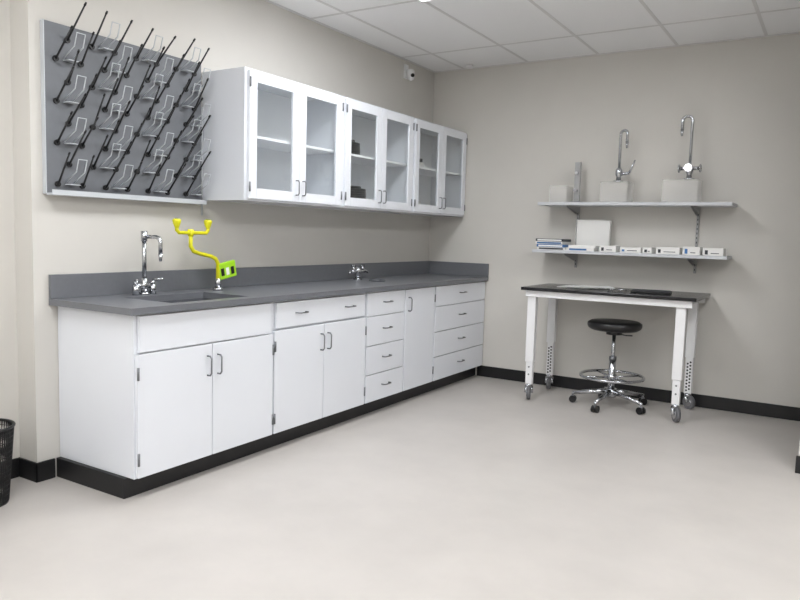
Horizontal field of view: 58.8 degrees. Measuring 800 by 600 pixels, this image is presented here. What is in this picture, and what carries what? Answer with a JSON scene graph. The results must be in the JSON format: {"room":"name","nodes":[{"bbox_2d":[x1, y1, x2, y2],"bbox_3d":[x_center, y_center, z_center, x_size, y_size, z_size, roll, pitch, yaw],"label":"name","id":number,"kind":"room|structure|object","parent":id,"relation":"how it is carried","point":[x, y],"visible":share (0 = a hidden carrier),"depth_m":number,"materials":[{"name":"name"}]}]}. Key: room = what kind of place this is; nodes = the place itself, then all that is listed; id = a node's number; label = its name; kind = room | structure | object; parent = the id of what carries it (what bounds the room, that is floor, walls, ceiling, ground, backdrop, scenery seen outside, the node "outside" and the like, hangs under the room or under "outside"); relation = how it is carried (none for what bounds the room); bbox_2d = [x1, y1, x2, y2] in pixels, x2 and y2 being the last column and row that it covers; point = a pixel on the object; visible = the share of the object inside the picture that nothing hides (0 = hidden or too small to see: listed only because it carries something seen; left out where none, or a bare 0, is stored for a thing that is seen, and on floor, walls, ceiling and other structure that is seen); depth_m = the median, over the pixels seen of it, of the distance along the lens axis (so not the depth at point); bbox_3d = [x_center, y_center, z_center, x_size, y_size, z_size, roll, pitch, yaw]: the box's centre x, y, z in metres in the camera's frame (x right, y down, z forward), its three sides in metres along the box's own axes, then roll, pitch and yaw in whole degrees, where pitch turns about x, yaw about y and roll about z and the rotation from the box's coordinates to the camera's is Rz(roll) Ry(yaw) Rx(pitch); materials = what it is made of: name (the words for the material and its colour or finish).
{"room":"laboratory","nodes":[
{"label":"laboratory","id":0,"kind":"room"},
{"bbox_2d":[0,0,19,461],"bbox_3d":[-2.007,-0.484,3.426,0.120,2.781,8.000,5,6,32],"label":"wall","id":1,"kind":"structure","parent":0,"point":[9,394],"depth_m":3.48,"materials":[{"name":"paint"}]},
{"bbox_2d":[0,458,18,478],"bbox_3d":[-3.017,0.982,1.864,0.012,0.100,4.097,5,6,32],"label":"baseboard","id":2,"kind":"structure","parent":1,"relation":"attached to","point":[15,462],"depth_m":3.58,"materials":[{"name":"black rubber"}]},
{"bbox_2d":[10,0,434,475],"bbox_3d":[-0.808,-0.607,5.096,0.150,2.781,3.890,5,6,32],"label":"wall","id":3,"kind":"structure","parent":0,"point":[55,234],"depth_m":4.12,"materials":[{"name":"paint"}]},
{"bbox_2d":[18,457,37,482],"bbox_3d":[-1.869,0.854,3.565,0.162,0.100,0.012,5,6,32],"label":"baseboard","id":4,"kind":"structure","parent":3,"relation":"attached to","point":[27,470],"depth_m":3.56,"materials":[{"name":"black rubber"}]},
{"bbox_2d":[40,2,210,204],"bbox_3d":[-1.392,-0.997,3.781,0.174,0.923,0.984,5,6,32],"label":"pegboard","id":5,"kind":"object","parent":3,"relation":"attached to","point":[121,120],"visible":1,"depth_m":3.72,"materials":[{"name":"grey plastic"}]},
{"bbox_2d":[201,107,202,214],"bbox_3d":[-1.190,-0.831,4.263,0.011,0.640,0.011,-2,7,-36],"label":"tube","id":6,"kind":"object","parent":5,"relation":"attached to","point":[201,107],"visible":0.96,"depth_m":4.26,"materials":[{"name":"clear plastic"}]},
{"bbox_2d":[35,367,475,498],"bbox_3d":[-0.558,0.752,5.036,0.535,0.100,3.899,5,6,32],"label":"baseboard","id":7,"kind":"structure","parent":3,"relation":"attached to","point":[95,478],"depth_m":3.74,"materials":[{"name":"black rubber"}]},
{"bbox_2d":[202,67,343,207],"bbox_3d":[-0.776,-0.998,4.561,0.402,0.757,0.939,5,6,32],"label":"upper cabinet","id":8,"kind":"object","parent":3,"relation":"attached to","point":[275,140],"visible":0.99,"depth_m":4.45,"materials":[{"name":"white metal"}]},
{"bbox_2d":[304,96,414,212],"bbox_3d":[-0.280,-1.059,5.358,0.402,0.757,0.939,5,6,32],"label":"upper cabinet","id":9,"kind":"object","parent":3,"relation":"attached to","point":[383,166],"visible":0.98,"depth_m":5.56,"materials":[{"name":"white metal"}]},
{"bbox_2d":[351,140,359,154],"bbox_3d":[-0.373,-1.099,5.112,0.136,0.104,0.239,5,6,32],"label":"box","id":10,"kind":"object","parent":9,"relation":"in","point":[355,147],"visible":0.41,"depth_m":5.08,"materials":[{"name":"black plastic"}]},
{"bbox_2d":[350,186,365,198],"bbox_3d":[-0.335,-0.762,5.220,0.138,0.148,0.241,5,6,32],"label":"box","id":11,"kind":"object","parent":9,"relation":"in","point":[356,191],"visible":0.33,"depth_m":5.16,"materials":[{"name":"black plastic"}]},
{"bbox_2d":[403,64,414,80],"bbox_3d":[0.086,-1.964,6.117,0.101,0.140,0.066,5,6,32],"label":"security camera","id":12,"kind":"object","parent":3,"relation":"attached to","point":[409,74],"visible":1,"depth_m":6.11,"materials":[{"name":"white plastic"}]},
{"bbox_2d":[374,117,467,216],"bbox_3d":[0.216,-1.120,6.153,0.402,0.757,0.938,5,6,32],"label":"upper cabinet","id":13,"kind":"object","parent":3,"relation":"attached to","point":[439,185],"visible":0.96,"depth_m":6.39,"materials":[{"name":"white metal"}]},
{"bbox_2d":[419,159,423,166],"bbox_3d":[0.097,-1.146,5.926,0.160,0.072,0.140,5,6,32],"label":"box","id":14,"kind":"object","parent":13,"relation":"in","point":[421,163],"visible":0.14,"depth_m":5.91,"materials":[{"name":"grey cardboard"}]},
{"bbox_2d":[0,375,799,599],"bbox_3d":[0.191,1.141,2.182,5.390,0.100,8.240,5,6,32],"label":"floor","id":15,"kind":"structure","parent":0,"point":[471,488],"depth_m":3.24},
{"bbox_2d":[0,418,15,506],"bbox_3d":[-1.899,0.750,3.229,0.270,0.366,0.270,5,6,32],"label":"wastebasket","id":16,"kind":"object","parent":15,"relation":"on","point":[6,452],"visible":1,"depth_m":3.22,"materials":[{"name":"black plastic"}]},
{"bbox_2d":[58,302,274,479],"bbox_3d":[-1.212,0.405,3.822,0.636,0.780,0.934,5,6,32],"label":"base cabinet","id":17,"kind":"object","parent":15,"relation":"on","point":[140,396],"visible":0.94,"depth_m":3.50,"materials":[{"name":"white metal"}]},
{"bbox_2d":[48,261,488,315],"bbox_3d":[-0.469,-0.151,4.962,0.626,0.152,3.812,5,6,32],"label":"countertop","id":18,"kind":"structure","parent":17,"relation":"on","point":[108,292],"depth_m":4.31,"materials":[{"name":"grey stone"}]},
{"bbox_2d":[132,231,163,294],"bbox_3d":[-1.365,-0.200,3.843,0.164,0.345,0.142,-1,6,-22],"label":"sink faucet","id":19,"kind":"object","parent":18,"relation":"on","point":[144,285],"visible":1,"depth_m":3.84,"materials":[{"name":"silver metal"}]},
{"bbox_2d":[158,297,213,302],"bbox_3d":[-1.135,0.113,3.814,0.376,0.194,0.556,5,6,32],"label":"sink","id":20,"kind":"object","parent":18,"relation":"in","point":[203,298],"visible":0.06,"depth_m":4.01,"materials":[{"name":"silver metal"}]},
{"bbox_2d":[172,218,236,290],"bbox_3d":[-1.137,-0.263,4.160,0.064,0.423,0.481,5,6,32],"label":"station","id":21,"kind":"object","parent":18,"relation":"on","point":[227,269],"visible":1,"depth_m":4.21,"materials":[{"name":"yellow paint"}]},
{"bbox_2d":[349,265,367,279],"bbox_3d":[-0.330,-0.217,5.554,0.070,0.117,0.260,5,6,32],"label":"faucet","id":22,"kind":"object","parent":18,"relation":"on","point":[357,270],"visible":1,"depth_m":5.54,"materials":[{"name":"silver metal"}]},
{"bbox_2d":[368,279,384,281],"bbox_3d":[-0.178,-0.152,5.465,0.132,0.012,0.132,5,6,32],"label":"sink","id":23,"kind":"object","parent":18,"relation":"in","point":[374,280],"visible":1,"depth_m":5.42,"materials":[{"name":"black plastic"}]},
{"bbox_2d":[271,293,366,433],"bbox_3d":[-0.720,0.345,4.612,0.636,0.780,0.929,5,6,32],"label":"base cabinet","id":24,"kind":"object","parent":15,"relation":"on","point":[319,342],"visible":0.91,"depth_m":4.40,"materials":[{"name":"white metal"}]},
{"bbox_2d":[364,289,404,403],"bbox_3d":[-0.342,0.298,5.220,0.636,0.780,0.504,5,6,32],"label":"base cabinet","id":25,"kind":"object","parent":15,"relation":"on","point":[384,314],"visible":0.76,"depth_m":5.05,"materials":[{"name":"white metal"}]},
{"bbox_2d":[402,286,435,390],"bbox_3d":[-0.088,0.267,5.627,0.636,0.780,0.455,5,6,32],"label":"base cabinet","id":26,"kind":"object","parent":15,"relation":"on","point":[418,369],"visible":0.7,"depth_m":5.46,"materials":[{"name":"white metal"}]},
{"bbox_2d":[432,281,484,380],"bbox_3d":[0.280,0.222,6.217,0.636,0.780,0.939,5,6,32],"label":"base cabinet","id":27,"kind":"object","parent":15,"relation":"on","point":[458,308],"visible":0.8,"depth_m":6.02,"materials":[{"name":"white metal"}]},
{"bbox_2d":[569,318,646,414],"bbox_3d":[1.621,0.490,5.451,0.603,0.664,0.597,5,6,32],"label":"stool","id":28,"kind":"object","parent":15,"relation":"on","point":[613,327],"visible":1,"depth_m":5.41,"materials":[{"name":"black plastic"}]},
{"bbox_2d":[521,283,710,421],"bbox_3d":[1.646,0.368,5.525,1.290,0.894,0.620,5,6,32],"label":"lab table","id":29,"kind":"object","parent":15,"relation":"on","point":[681,301],"visible":1,"depth_m":5.40,"materials":[{"name":"metal"}]},
{"bbox_2d":[557,285,612,288],"bbox_3d":[1.482,-0.103,5.615,0.446,0.016,0.283,5,6,32],"label":"paper stack","id":30,"kind":"object","parent":29,"relation":"on","point":[567,286],"visible":1,"depth_m":5.57,"materials":[{"name":"white paper"}]},
{"bbox_2d":[607,288,628,290],"bbox_3d":[1.656,-0.081,5.412,0.148,0.012,0.144,5,6,32],"label":"safety glasses","id":31,"kind":"object","parent":29,"relation":"on","point":[607,288],"visible":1,"depth_m":5.37,"materials":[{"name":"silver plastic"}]},
{"bbox_2d":[630,289,671,294],"bbox_3d":[1.874,-0.063,5.291,0.280,0.018,0.200,4,6,23],"label":"notebook","id":32,"kind":"object","parent":29,"relation":"on","point":[648,291],"visible":1,"depth_m":5.22,"materials":[{"name":"black plastic"}]},
{"bbox_2d":[269,0,799,71],"bbox_3d":[0.270,-1.726,1.913,5.390,0.100,8.240,5,6,32],"label":"ceiling","id":33,"kind":"structure","parent":0,"point":[417,23],"depth_m":4.99,"materials":[{"name":"tile"}]},
{"bbox_2d":[264,0,799,72],"bbox_3d":[0.269,-1.673,1.918,5.150,0.006,8.000,5,6,32],"label":"grid","id":34,"kind":"object","parent":33,"relation":"attached to","point":[754,2],"depth_m":5.15,"materials":[{"name":"white metal"}]},
{"bbox_2d":[429,33,799,407],"bbox_3d":[2.372,-0.555,5.486,5.390,2.781,0.120,5,6,32],"label":"wall","id":35,"kind":"structure","parent":0,"point":[527,126],"depth_m":5.67,"materials":[{"name":"paint"}]},
{"bbox_2d":[532,249,731,265],"bbox_3d":[1.794,-0.331,5.601,1.480,0.090,0.285,5,6,32],"label":"storage shelf","id":36,"kind":"object","parent":35,"relation":"attached to","point":[572,255],"visible":0.91,"depth_m":5.44,"materials":[{"name":"grey metal"}]},
{"bbox_2d":[535,238,570,249],"bbox_3d":[1.280,-0.463,5.890,0.253,0.090,0.201,5,6,32],"label":"box stack","id":37,"kind":"object","parent":36,"relation":"on","point":[545,244],"visible":0.91,"depth_m":5.81,"materials":[{"name":"white cardboard"}]},
{"bbox_2d":[566,245,599,250],"bbox_3d":[1.474,-0.419,5.720,0.240,0.045,0.130,5,6,32],"label":"box","id":38,"kind":"object","parent":36,"relation":"on","point":[570,247],"visible":0.91,"depth_m":5.67,"materials":[{"name":"white cardboard"}]},
{"bbox_2d":[576,220,610,245],"bbox_3d":[1.579,-0.529,5.799,0.280,0.255,0.070,5,6,32],"label":"glove box","id":39,"kind":"object","parent":36,"relation":"on","point":[589,232],"visible":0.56,"depth_m":5.79,"materials":[{"name":"cardboard"}]},
{"bbox_2d":[599,245,620,251],"bbox_3d":[1.664,-0.407,5.619,0.130,0.050,0.141,5,6,32],"label":"carton","id":40,"kind":"object","parent":36,"relation":"on","point":[603,248],"visible":0.9,"depth_m":5.57,"materials":[{"name":"white cardboard"}]},
{"bbox_2d":[620,247,642,252],"bbox_3d":[1.813,-0.389,5.528,0.160,0.040,0.141,5,6,32],"label":"carton","id":41,"kind":"object","parent":36,"relation":"on","point":[622,249],"visible":0.8,"depth_m":5.47,"materials":[{"name":"white cardboard"}]},
{"bbox_2d":[642,247,655,253],"bbox_3d":[1.919,-0.382,5.463,0.070,0.045,0.141,5,6,32],"label":"carton","id":42,"kind":"object","parent":36,"relation":"on","point":[651,250],"visible":0.97,"depth_m":5.41,"materials":[{"name":"white cardboard"}]},
{"bbox_2d":[656,247,682,254],"bbox_3d":[2.046,-0.374,5.384,0.170,0.050,0.141,5,6,32],"label":"carton","id":43,"kind":"object","parent":36,"relation":"on","point":[659,250],"visible":0.87,"depth_m":5.33,"materials":[{"name":"white cardboard"}]},
{"bbox_2d":[682,247,702,254],"bbox_3d":[2.187,-0.367,5.297,0.120,0.060,0.141,5,6,32],"label":"carton","id":44,"kind":"object","parent":36,"relation":"on","point":[686,250],"visible":0.99,"depth_m":5.24,"materials":[{"name":"white cardboard"}]},
{"bbox_2d":[703,248,725,255],"bbox_3d":[2.314,-0.354,5.219,0.140,0.055,0.141,5,6,32],"label":"carton","id":45,"kind":"object","parent":36,"relation":"on","point":[706,251],"visible":0.99,"depth_m":5.16,"materials":[{"name":"white cardboard"}]},
{"bbox_2d":[574,213,699,272],"bbox_3d":[1.887,-0.499,5.710,0.960,0.520,0.018,5,6,32],"label":"upright","id":46,"kind":"object","parent":35,"relation":"attached to","point":[578,215],"visible":0.57,"depth_m":5.46,"materials":[{"name":"grey metal"}]},
{"bbox_2d":[538,202,737,215],"bbox_3d":[1.821,-0.714,5.554,1.460,0.090,0.285,5,6,32],"label":"storage shelf","id":47,"kind":"object","parent":35,"relation":"attached to","point":[574,207],"visible":1,"depth_m":5.43,"materials":[{"name":"grey metal"}]},
{"bbox_2d":[570,162,581,201],"bbox_3d":[1.452,-0.958,5.787,0.085,0.330,0.110,5,6,32],"label":"stand","id":48,"kind":"object","parent":47,"relation":"on","point":[578,165],"visible":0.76,"depth_m":5.77,"materials":[{"name":"metal"}]},
{"bbox_3d":[1.720,-0.852,5.628,0.218,0.163,0.198,5,6,32],"label":"plastic container","id":49,"kind":"object","parent":47,"relation":"on","visible":0},
{"bbox_2d":[613,129,635,182],"bbox_3d":[1.771,-1.133,5.569,0.164,0.411,0.076,5,6,32],"label":"gooseneck faucet","id":50,"kind":"object","parent":49,"relation":"on","point":[619,172],"visible":1,"depth_m":5.58,"materials":[{"name":"silver metal"}]},
{"bbox_3d":[2.136,-0.821,5.371,0.258,0.173,0.198,5,6,32],"label":"plastic container","id":51,"kind":"object","parent":47,"relation":"on","visible":0},
{"bbox_2d":[678,115,701,179],"bbox_3d":[2.172,-1.142,5.300,0.162,0.481,0.106,5,6,32],"label":"gooseneck faucet","id":52,"kind":"object","parent":51,"relation":"on","point":[688,168],"visible":1,"depth_m":5.30,"materials":[{"name":"silver metal"}]},
{"bbox_2d":[477,365,799,420],"bbox_3d":[2.598,0.808,5.372,4.448,0.100,0.012,5,6,32],"label":"baseboard","id":53,"kind":"structure","parent":35,"relation":"attached to","point":[704,401],"depth_m":5.68,"materials":[{"name":"black rubber"}]},
{"bbox_3d":[3.077,-0.346,3.458,1.800,2.781,0.120,5,6,32],"label":"wall partition","id":54,"kind":"structure","parent":0,"visible":0},
{"bbox_2d":[795,456,799,473],"bbox_3d":[3.001,0.993,3.529,1.810,0.100,0.012,5,6,32],"label":"baseboard","id":55,"kind":"structure","parent":54,"relation":"attached to","point":[797,465],"depth_m":3.99,"materials":[{"name":"black rubber"}]}
]}

